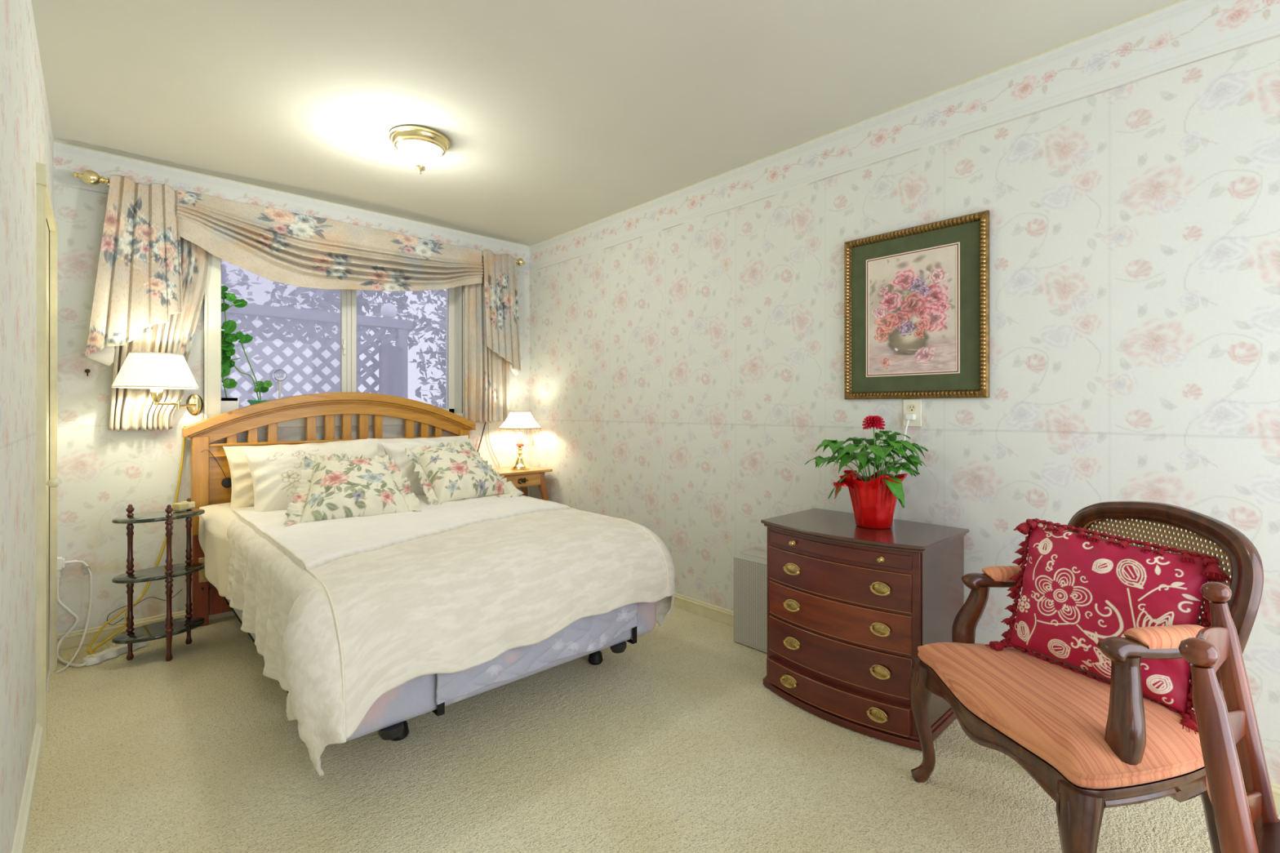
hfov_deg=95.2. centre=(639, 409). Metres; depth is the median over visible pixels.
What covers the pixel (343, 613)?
duvet
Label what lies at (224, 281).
tree
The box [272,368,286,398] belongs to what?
glass globe
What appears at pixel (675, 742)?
floor
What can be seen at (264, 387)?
geranium
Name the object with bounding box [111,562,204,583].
shelf
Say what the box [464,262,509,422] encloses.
curtain
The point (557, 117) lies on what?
ceiling
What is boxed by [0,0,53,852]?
wall
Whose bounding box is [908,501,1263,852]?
armchair
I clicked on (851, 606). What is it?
dresser
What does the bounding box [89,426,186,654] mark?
extension cord
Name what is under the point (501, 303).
jabot
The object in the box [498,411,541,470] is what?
table lamp
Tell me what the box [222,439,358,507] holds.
pillow
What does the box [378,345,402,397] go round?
post
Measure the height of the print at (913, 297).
0.488 m
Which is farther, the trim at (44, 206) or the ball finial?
the ball finial
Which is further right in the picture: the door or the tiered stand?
the tiered stand
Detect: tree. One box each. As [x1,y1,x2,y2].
[221,258,262,363]
[254,281,429,392]
[408,289,445,408]
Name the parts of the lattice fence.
post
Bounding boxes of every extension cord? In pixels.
[86,608,126,653]
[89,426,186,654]
[893,413,915,519]
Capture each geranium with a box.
[221,285,247,413]
[231,331,272,404]
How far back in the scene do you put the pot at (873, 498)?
2.23 m
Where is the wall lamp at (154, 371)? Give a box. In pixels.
[111,351,203,415]
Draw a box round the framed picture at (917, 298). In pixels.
[844,209,989,399]
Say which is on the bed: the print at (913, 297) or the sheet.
the sheet
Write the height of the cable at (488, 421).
0.692 m
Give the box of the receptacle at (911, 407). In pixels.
[907,404,915,411]
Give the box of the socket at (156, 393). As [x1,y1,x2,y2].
[150,386,163,405]
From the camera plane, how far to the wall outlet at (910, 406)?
2.41 m
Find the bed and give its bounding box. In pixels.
[182,391,636,741]
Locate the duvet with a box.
[226,494,675,777]
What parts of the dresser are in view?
handle plate, handle plate, handle plate, handle plate, drawer, drawer, drawer, drawer, handle plate, handle plate, handle plate, handle plate, panel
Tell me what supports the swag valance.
hanging from the curtain rod
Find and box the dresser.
[760,507,968,751]
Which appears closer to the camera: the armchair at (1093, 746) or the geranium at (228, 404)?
the armchair at (1093, 746)
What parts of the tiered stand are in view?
post, post, post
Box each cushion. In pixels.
[284,453,421,527]
[404,440,524,505]
[984,518,1231,734]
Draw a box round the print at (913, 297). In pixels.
[869,246,955,373]
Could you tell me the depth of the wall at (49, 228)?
2.88 m
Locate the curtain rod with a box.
[72,169,525,266]
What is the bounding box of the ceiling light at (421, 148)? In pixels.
[388,124,450,173]
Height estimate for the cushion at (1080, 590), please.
0.414 m
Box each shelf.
[111,509,204,524]
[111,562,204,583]
[111,617,204,644]
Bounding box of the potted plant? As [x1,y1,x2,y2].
[804,415,928,528]
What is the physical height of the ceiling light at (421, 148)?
0.168 m
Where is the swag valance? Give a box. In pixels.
[176,189,483,291]
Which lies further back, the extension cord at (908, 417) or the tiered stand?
the tiered stand
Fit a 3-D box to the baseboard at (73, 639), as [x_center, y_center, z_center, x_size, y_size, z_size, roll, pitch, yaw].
[-1.821,1.111,3.667,2.628,0.075,0.016,0,0,-43]
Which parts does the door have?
knob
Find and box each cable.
[476,422,485,452]
[488,421,500,467]
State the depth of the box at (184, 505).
2.81 m
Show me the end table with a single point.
(535, 476)
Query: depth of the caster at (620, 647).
2.39 m
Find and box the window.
[204,252,464,427]
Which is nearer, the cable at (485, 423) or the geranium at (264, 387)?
the geranium at (264, 387)
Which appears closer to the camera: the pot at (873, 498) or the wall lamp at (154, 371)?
the pot at (873, 498)
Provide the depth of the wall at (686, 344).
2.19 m
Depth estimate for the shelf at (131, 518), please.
2.67 m
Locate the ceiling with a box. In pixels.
[31,0,1179,245]
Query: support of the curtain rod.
attached to the wall at (101, 472)
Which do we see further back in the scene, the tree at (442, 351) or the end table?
the tree at (442, 351)
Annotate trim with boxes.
[35,162,57,746]
[53,0,1185,246]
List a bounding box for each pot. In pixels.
[221,397,239,413]
[247,400,270,404]
[839,470,907,528]
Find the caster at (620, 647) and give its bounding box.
[609,641,626,653]
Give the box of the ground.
[46,642,49,688]
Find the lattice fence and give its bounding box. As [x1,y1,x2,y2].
[221,300,411,408]
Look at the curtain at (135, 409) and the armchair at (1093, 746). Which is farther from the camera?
the curtain at (135, 409)
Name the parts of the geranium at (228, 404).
stem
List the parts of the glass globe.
globe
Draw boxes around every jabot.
[84,174,182,365]
[483,249,520,375]
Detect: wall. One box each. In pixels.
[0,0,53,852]
[48,228,49,642]
[53,142,529,634]
[529,0,1279,784]
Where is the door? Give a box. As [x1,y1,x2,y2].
[46,219,58,683]
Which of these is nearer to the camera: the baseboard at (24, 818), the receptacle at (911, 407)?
the baseboard at (24, 818)
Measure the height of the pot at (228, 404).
0.092 m
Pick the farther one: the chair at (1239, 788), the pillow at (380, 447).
the pillow at (380, 447)
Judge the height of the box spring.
0.224 m
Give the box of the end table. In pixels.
[493,466,552,500]
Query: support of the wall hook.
attached to the wall at (101, 472)
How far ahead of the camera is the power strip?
2.69 m
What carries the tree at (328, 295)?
on the ground
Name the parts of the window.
frame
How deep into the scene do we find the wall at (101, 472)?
2.93 m
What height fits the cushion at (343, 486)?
0.326 m
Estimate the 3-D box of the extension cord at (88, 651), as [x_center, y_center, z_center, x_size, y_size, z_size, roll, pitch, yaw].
[-2.596,1.071,2.836,0.051,0.151,0.191,0,0,-2]
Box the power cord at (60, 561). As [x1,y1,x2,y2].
[55,556,92,673]
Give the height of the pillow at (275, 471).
0.386 m
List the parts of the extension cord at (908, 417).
cord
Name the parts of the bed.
post, foot post, bolt plate, panel, panel, rail, rail, arch rail, rail, leg, post, leg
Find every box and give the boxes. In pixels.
[172,501,195,511]
[733,549,767,653]
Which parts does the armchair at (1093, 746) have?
leg, arm, seat, leg, arm, cane panel, frame, leg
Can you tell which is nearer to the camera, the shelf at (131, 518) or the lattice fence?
the shelf at (131, 518)
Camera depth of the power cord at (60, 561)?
2.77 m
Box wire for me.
[106,589,182,625]
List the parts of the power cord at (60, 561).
thick cord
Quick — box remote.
[200,449,231,488]
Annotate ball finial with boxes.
[380,302,397,318]
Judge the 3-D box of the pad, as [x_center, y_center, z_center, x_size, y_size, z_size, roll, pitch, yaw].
[-0.327,0.835,2.146,0.867,0.212,0.024,0,0,-43]
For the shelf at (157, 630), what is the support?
attached to the tiered stand
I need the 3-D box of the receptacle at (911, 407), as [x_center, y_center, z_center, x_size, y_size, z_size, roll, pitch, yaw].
[1.126,-0.005,2.417,0.003,0.031,0.034,0,0,-43]
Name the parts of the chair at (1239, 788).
knob, knob, post, post, seat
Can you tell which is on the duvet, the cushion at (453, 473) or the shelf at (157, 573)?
the cushion at (453, 473)
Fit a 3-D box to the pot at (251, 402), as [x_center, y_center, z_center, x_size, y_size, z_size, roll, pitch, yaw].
[-2.215,-0.012,3.409,0.132,0.082,0.132,0,0,-43]
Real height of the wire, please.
0.118 m
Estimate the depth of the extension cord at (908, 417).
2.41 m
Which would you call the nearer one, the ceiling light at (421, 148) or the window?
the ceiling light at (421, 148)
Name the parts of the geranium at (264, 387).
stem, stem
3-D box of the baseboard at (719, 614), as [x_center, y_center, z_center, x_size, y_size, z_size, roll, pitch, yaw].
[0.912,1.111,2.646,0.016,0.075,5.233,0,0,-43]
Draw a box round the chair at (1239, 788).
[1178,582,1279,852]
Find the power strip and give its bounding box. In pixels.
[82,641,146,666]
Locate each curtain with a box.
[108,236,208,431]
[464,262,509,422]
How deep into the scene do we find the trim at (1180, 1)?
2.84 m
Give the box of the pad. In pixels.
[435,602,638,705]
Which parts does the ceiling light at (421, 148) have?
lamp shade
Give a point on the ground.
(49, 642)
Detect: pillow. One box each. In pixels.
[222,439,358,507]
[241,438,378,512]
[366,435,468,457]
[382,438,476,495]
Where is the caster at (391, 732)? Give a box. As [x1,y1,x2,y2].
[377,721,403,740]
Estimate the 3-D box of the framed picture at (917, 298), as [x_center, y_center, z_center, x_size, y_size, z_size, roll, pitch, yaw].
[1.115,-0.397,2.413,0.030,0.708,0.580,0,0,-43]
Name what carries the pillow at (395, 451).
on the duvet
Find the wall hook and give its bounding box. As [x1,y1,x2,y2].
[84,368,90,376]
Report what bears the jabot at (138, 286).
hanging from the curtain rod
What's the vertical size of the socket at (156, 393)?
0.122 m
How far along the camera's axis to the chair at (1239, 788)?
0.83 m
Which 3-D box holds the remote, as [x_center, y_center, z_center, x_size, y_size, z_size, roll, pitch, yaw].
[-2.253,0.320,3.116,0.016,0.213,0.147,0,0,42]
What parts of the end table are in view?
drawer, handle plate, leg, leg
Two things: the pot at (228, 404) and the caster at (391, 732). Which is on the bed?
the caster at (391, 732)
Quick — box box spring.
[224,596,656,741]
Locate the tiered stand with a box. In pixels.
[111,497,204,661]
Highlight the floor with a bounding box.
[24,605,1279,852]
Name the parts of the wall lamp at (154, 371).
lamp shade, shade trim, swing arm, wall plate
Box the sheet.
[198,502,248,596]
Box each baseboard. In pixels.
[11,723,43,852]
[57,610,235,650]
[673,592,1279,813]
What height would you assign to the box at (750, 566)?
0.429 m
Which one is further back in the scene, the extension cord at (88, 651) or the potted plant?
the extension cord at (88, 651)
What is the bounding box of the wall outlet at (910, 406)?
[903,399,921,426]
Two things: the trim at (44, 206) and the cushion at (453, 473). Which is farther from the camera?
the cushion at (453, 473)

